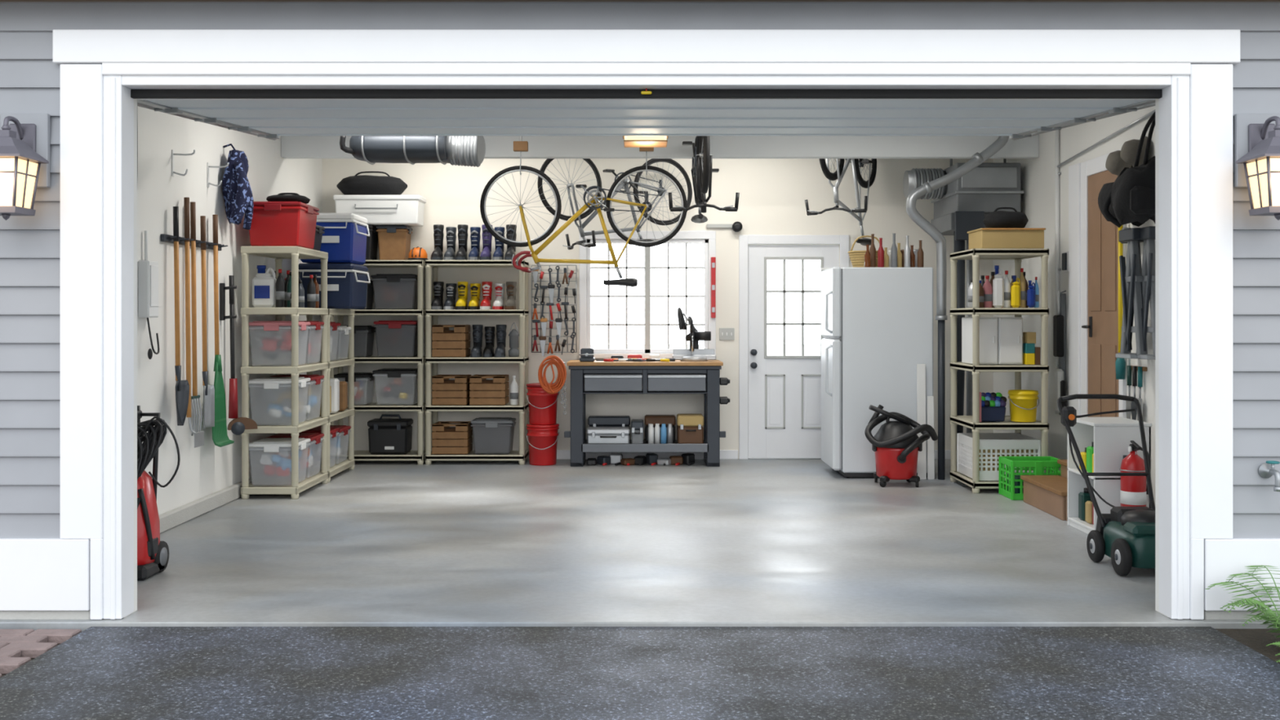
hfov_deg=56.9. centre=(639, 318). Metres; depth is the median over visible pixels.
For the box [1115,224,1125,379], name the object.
pole
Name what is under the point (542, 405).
plastic bucket
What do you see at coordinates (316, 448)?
storage tote
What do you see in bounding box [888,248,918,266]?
jars
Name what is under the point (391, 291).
storage tote
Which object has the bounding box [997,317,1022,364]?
bin
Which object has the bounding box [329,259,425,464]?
shelving unit
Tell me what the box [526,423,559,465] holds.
plastic bucket
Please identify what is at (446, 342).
wooden crate
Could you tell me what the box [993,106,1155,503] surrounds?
wall
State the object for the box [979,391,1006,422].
storage basket
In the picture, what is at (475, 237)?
boots
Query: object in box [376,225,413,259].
storage bin
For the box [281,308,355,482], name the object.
shelving unit
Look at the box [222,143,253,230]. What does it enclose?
jacket
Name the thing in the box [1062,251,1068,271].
thermostat
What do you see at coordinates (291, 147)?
ceiling beam
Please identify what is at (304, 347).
storage tote
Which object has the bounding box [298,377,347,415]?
boxes
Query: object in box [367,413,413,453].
box
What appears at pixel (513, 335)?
lantern
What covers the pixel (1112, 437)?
cabinet
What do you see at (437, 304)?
shoes
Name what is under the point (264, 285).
detergent jug
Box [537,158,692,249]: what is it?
bicycle
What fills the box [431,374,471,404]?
wooden crate
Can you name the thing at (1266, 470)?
faucet
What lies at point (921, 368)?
strip
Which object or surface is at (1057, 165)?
conduit
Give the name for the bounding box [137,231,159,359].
electrical box
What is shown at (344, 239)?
cooler
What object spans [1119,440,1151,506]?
fire extinguisher
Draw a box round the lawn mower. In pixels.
[1057,394,1155,576]
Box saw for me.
[671,306,715,361]
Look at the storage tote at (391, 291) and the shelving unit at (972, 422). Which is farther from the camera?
the storage tote at (391, 291)
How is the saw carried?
on the workbench
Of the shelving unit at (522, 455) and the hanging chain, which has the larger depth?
the shelving unit at (522, 455)
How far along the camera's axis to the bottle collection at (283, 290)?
9.49 m
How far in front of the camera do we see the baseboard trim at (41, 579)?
5.45 m
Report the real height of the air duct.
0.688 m
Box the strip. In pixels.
[916,364,934,479]
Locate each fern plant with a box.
[1205,564,1279,649]
[1266,641,1279,662]
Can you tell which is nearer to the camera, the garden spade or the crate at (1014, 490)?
the garden spade
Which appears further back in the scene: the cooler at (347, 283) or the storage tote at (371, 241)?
the storage tote at (371, 241)
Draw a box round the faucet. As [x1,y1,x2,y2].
[1257,460,1279,491]
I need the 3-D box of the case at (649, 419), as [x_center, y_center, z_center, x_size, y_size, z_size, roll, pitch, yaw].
[0.195,1.068,11.451,0.298,0.250,0.217,0,0,0]
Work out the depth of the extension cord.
10.98 m
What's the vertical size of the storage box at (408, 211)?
0.280 m
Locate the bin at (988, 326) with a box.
[961,317,997,364]
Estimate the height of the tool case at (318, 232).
0.220 m
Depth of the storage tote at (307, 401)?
9.71 m
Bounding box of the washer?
[137,405,180,581]
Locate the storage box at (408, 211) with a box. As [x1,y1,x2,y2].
[333,195,426,226]
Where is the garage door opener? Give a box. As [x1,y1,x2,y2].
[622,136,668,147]
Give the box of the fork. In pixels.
[190,201,202,435]
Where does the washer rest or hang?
on the floor
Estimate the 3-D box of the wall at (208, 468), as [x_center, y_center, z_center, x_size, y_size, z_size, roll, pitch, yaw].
[-3.210,-0.235,8.730,0.120,3.260,6.180,0,0,0]
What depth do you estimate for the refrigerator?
10.27 m
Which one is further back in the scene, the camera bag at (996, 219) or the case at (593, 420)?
the case at (593, 420)
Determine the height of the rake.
1.680 m
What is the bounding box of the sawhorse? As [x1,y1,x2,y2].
[1115,226,1155,359]
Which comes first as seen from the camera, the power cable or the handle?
the handle
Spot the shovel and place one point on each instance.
(182, 387)
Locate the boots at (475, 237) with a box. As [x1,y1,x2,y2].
[431,224,516,259]
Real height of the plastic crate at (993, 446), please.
0.330 m
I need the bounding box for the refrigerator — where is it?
[820,266,933,478]
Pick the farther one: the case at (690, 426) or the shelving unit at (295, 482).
the case at (690, 426)
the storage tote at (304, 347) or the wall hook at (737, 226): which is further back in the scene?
the wall hook at (737, 226)
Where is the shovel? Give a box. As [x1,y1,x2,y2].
[173,206,189,426]
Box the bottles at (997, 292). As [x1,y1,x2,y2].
[967,265,1039,307]
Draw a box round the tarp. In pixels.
[266,192,310,204]
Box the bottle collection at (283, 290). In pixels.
[274,269,319,307]
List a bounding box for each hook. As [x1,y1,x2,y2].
[171,149,195,177]
[207,162,229,187]
[513,136,528,174]
[639,147,653,174]
[706,221,742,231]
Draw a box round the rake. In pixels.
[212,214,234,447]
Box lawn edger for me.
[227,275,257,435]
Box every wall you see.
[123,98,1168,617]
[137,106,322,515]
[322,158,993,458]
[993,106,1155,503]
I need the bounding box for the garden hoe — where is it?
[183,197,204,448]
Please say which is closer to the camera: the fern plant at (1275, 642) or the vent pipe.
the fern plant at (1275, 642)
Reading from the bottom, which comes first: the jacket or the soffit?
the jacket
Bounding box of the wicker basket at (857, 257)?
[848,235,884,266]
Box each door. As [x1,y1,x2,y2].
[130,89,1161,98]
[137,98,1155,138]
[738,235,848,459]
[1068,149,1126,417]
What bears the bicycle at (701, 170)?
hanging from the hook
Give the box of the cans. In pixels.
[648,423,672,444]
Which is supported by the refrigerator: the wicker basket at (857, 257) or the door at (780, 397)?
the wicker basket at (857, 257)
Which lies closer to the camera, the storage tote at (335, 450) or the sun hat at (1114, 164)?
the sun hat at (1114, 164)
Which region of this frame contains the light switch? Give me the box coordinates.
[719,328,734,340]
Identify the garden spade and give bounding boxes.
[200,215,214,429]
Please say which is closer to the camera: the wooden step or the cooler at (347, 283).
the wooden step
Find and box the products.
[1078,441,1093,524]
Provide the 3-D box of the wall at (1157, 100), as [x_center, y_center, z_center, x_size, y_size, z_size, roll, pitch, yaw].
[0.000,-0.275,5.570,11.000,3.340,0.140,0,0,0]
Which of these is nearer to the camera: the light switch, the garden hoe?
the garden hoe
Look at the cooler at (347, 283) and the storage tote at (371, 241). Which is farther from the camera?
the storage tote at (371, 241)
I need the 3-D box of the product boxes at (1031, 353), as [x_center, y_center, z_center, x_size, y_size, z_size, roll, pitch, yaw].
[3.163,0.241,9.550,0.115,0.260,0.120,0,0,0]
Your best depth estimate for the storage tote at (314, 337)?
10.18 m
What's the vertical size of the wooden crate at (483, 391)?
0.280 m
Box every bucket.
[526,382,559,425]
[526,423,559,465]
[1007,389,1039,422]
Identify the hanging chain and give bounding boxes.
[560,379,566,414]
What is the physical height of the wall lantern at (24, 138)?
0.506 m
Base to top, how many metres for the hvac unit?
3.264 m
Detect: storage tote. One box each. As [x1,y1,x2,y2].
[248,201,319,248]
[248,320,310,359]
[248,377,310,417]
[248,437,310,476]
[265,432,324,471]
[269,374,324,413]
[280,320,324,355]
[298,427,339,462]
[302,321,340,356]
[304,325,351,352]
[315,425,351,457]
[333,372,374,399]
[334,325,375,356]
[343,278,373,309]
[365,224,377,259]
[370,274,417,309]
[372,368,417,399]
[373,320,417,356]
[471,417,515,453]
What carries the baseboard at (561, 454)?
attached to the wall at (773, 192)
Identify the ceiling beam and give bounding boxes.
[280,133,1039,158]
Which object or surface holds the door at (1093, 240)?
in the wall at (1037, 174)
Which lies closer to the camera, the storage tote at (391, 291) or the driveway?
the driveway
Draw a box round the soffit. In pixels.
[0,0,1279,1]
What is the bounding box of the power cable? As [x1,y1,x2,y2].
[137,110,137,178]
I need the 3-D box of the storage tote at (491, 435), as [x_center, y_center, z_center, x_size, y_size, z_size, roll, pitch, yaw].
[-1.420,1.136,11.455,0.406,0.330,0.336,0,0,0]
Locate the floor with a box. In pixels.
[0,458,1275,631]
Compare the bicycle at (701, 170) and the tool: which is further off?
the tool
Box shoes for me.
[431,281,516,309]
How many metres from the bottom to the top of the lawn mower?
0.929 m
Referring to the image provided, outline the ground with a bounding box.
[1,344,1279,676]
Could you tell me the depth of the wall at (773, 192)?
11.70 m
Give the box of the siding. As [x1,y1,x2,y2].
[0,1,1279,538]
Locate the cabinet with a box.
[1066,417,1151,533]
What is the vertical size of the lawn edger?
1.204 m
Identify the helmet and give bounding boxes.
[408,246,427,260]
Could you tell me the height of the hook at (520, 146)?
0.669 m
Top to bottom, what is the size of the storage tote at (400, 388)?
0.340 m
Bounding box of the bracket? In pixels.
[219,283,236,319]
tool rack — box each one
[160,234,227,250]
[531,265,577,355]
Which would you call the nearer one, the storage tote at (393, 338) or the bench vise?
the bench vise
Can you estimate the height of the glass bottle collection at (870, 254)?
0.300 m
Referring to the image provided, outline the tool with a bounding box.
[595,354,675,361]
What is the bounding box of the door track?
[137,102,1155,140]
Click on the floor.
(735, 543)
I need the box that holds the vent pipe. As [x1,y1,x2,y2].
[906,136,1008,479]
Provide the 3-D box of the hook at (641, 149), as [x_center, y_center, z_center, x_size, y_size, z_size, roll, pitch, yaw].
[0.055,-1.530,9.845,0.120,0.669,0.075,0,0,0]
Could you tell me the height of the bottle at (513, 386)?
0.280 m
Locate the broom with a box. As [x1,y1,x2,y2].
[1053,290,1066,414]
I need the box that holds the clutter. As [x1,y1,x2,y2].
[586,453,694,465]
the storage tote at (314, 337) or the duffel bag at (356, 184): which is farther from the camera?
the duffel bag at (356, 184)
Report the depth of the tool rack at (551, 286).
11.65 m
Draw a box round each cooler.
[298,263,370,308]
[300,213,369,265]
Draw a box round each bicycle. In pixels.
[480,165,687,287]
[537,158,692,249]
[668,136,739,222]
[804,158,876,245]
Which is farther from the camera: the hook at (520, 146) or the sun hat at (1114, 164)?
the hook at (520, 146)
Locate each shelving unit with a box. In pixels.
[240,246,328,499]
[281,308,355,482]
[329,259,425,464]
[425,259,528,464]
[950,248,1048,493]
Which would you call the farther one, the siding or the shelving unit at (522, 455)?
the shelving unit at (522, 455)
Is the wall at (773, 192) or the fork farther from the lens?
the wall at (773, 192)
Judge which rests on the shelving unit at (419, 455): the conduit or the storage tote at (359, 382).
the storage tote at (359, 382)
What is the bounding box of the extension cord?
[537,355,566,394]
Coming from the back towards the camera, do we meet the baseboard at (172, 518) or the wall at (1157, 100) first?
the baseboard at (172, 518)
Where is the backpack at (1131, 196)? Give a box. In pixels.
[1102,111,1155,227]
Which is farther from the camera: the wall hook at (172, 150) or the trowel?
the trowel
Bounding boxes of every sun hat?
[1105,150,1132,176]
[1120,136,1147,167]
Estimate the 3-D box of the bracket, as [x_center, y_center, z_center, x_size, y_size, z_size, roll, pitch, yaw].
[-3.089,-0.125,8.860,0.121,0.280,0.040,0,0,0]
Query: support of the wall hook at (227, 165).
attached to the wall at (208, 468)
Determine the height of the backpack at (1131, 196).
0.793 m
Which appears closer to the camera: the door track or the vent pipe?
the door track
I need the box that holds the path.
[0,629,81,677]
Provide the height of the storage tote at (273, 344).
0.350 m
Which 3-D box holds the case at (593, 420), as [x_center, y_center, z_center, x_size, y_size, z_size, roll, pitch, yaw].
[-0.300,1.073,11.491,0.408,0.240,0.177,0,0,0]
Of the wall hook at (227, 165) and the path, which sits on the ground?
the path
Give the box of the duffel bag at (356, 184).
[336,171,407,195]
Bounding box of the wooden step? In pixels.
[1020,459,1066,520]
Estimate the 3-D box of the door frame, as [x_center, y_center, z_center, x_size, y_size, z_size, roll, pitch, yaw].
[0.030,0.029,5.521,5.480,2.725,0.158,0,0,0]
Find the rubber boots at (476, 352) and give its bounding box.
[470,324,506,357]
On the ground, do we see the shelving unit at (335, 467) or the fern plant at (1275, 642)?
the fern plant at (1275, 642)
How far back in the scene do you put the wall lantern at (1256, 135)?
5.33 m
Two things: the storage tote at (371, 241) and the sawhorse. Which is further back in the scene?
the storage tote at (371, 241)
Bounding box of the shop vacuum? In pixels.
[864,404,937,487]
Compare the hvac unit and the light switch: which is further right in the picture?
the hvac unit
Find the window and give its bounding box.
[579,231,715,358]
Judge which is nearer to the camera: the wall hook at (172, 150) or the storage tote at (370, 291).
the wall hook at (172, 150)
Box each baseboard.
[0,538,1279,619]
[158,471,275,533]
[343,449,951,459]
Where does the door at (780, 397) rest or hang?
in the wall at (773, 192)
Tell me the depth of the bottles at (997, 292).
9.52 m
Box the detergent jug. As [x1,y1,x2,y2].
[252,265,276,307]
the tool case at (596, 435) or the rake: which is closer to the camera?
the rake
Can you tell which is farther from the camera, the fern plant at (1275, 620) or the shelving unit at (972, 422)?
the shelving unit at (972, 422)
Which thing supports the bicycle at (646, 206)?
hanging from the hook at (641, 149)
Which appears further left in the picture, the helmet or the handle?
the helmet
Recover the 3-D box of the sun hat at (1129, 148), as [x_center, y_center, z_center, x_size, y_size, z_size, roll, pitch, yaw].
[3.412,-1.140,8.160,0.154,0.236,0.240,0,0,0]
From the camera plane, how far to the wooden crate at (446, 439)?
11.29 m
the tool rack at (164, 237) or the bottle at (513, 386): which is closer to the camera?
the tool rack at (164, 237)
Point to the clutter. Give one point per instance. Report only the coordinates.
(688, 459)
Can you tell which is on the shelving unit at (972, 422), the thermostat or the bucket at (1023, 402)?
the bucket at (1023, 402)
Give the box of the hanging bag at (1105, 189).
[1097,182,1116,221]
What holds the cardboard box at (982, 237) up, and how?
on the shelving unit at (972, 422)
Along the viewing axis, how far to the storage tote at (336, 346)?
10.68 m
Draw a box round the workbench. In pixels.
[564,360,729,466]
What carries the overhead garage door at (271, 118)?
attached to the door track
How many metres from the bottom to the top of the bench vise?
0.125 m
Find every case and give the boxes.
[312,224,324,250]
[586,426,630,444]
[587,415,630,426]
[631,419,643,444]
[644,414,675,441]
[676,413,703,444]
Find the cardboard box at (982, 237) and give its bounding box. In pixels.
[967,227,1045,249]
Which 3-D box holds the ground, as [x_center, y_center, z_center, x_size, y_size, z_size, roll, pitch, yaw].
[0.000,1.560,20.500,80.000,0.270,90.000,0,0,0]
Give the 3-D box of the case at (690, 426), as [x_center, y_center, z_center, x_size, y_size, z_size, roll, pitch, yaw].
[0.480,1.058,11.286,0.248,0.270,0.327,0,0,0]
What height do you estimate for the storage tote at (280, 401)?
0.360 m
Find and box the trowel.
[1125,365,1146,420]
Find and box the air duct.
[339,136,485,167]
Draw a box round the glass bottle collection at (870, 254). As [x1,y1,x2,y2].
[864,233,924,266]
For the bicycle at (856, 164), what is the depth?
11.10 m
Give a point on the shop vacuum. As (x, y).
(896, 446)
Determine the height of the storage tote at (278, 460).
0.340 m
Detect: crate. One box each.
[431,324,470,356]
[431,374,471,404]
[431,421,472,453]
[469,374,508,404]
[956,432,1040,480]
[998,456,1061,500]
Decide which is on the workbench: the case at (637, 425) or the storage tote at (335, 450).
the case at (637, 425)
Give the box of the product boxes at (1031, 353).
[1022,332,1039,364]
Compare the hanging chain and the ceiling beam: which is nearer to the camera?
the ceiling beam
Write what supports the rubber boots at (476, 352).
on the shelving unit at (522, 455)
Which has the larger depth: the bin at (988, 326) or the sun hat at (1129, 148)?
the bin at (988, 326)
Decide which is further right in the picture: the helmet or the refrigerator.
the refrigerator
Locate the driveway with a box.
[0,626,1279,719]
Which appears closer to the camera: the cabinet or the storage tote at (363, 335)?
the cabinet
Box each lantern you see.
[0,113,49,220]
[508,322,519,356]
[1234,113,1279,220]
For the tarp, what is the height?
0.089 m
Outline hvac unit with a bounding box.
[902,158,1024,433]
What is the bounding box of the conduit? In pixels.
[1054,109,1155,413]
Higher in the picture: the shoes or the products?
the shoes
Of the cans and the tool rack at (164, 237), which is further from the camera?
the cans
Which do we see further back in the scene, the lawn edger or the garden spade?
the lawn edger
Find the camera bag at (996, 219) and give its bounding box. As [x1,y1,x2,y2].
[982,207,1028,227]
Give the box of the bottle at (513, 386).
[510,375,518,404]
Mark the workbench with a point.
(677, 376)
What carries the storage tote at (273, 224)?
on the shelving unit at (295, 482)

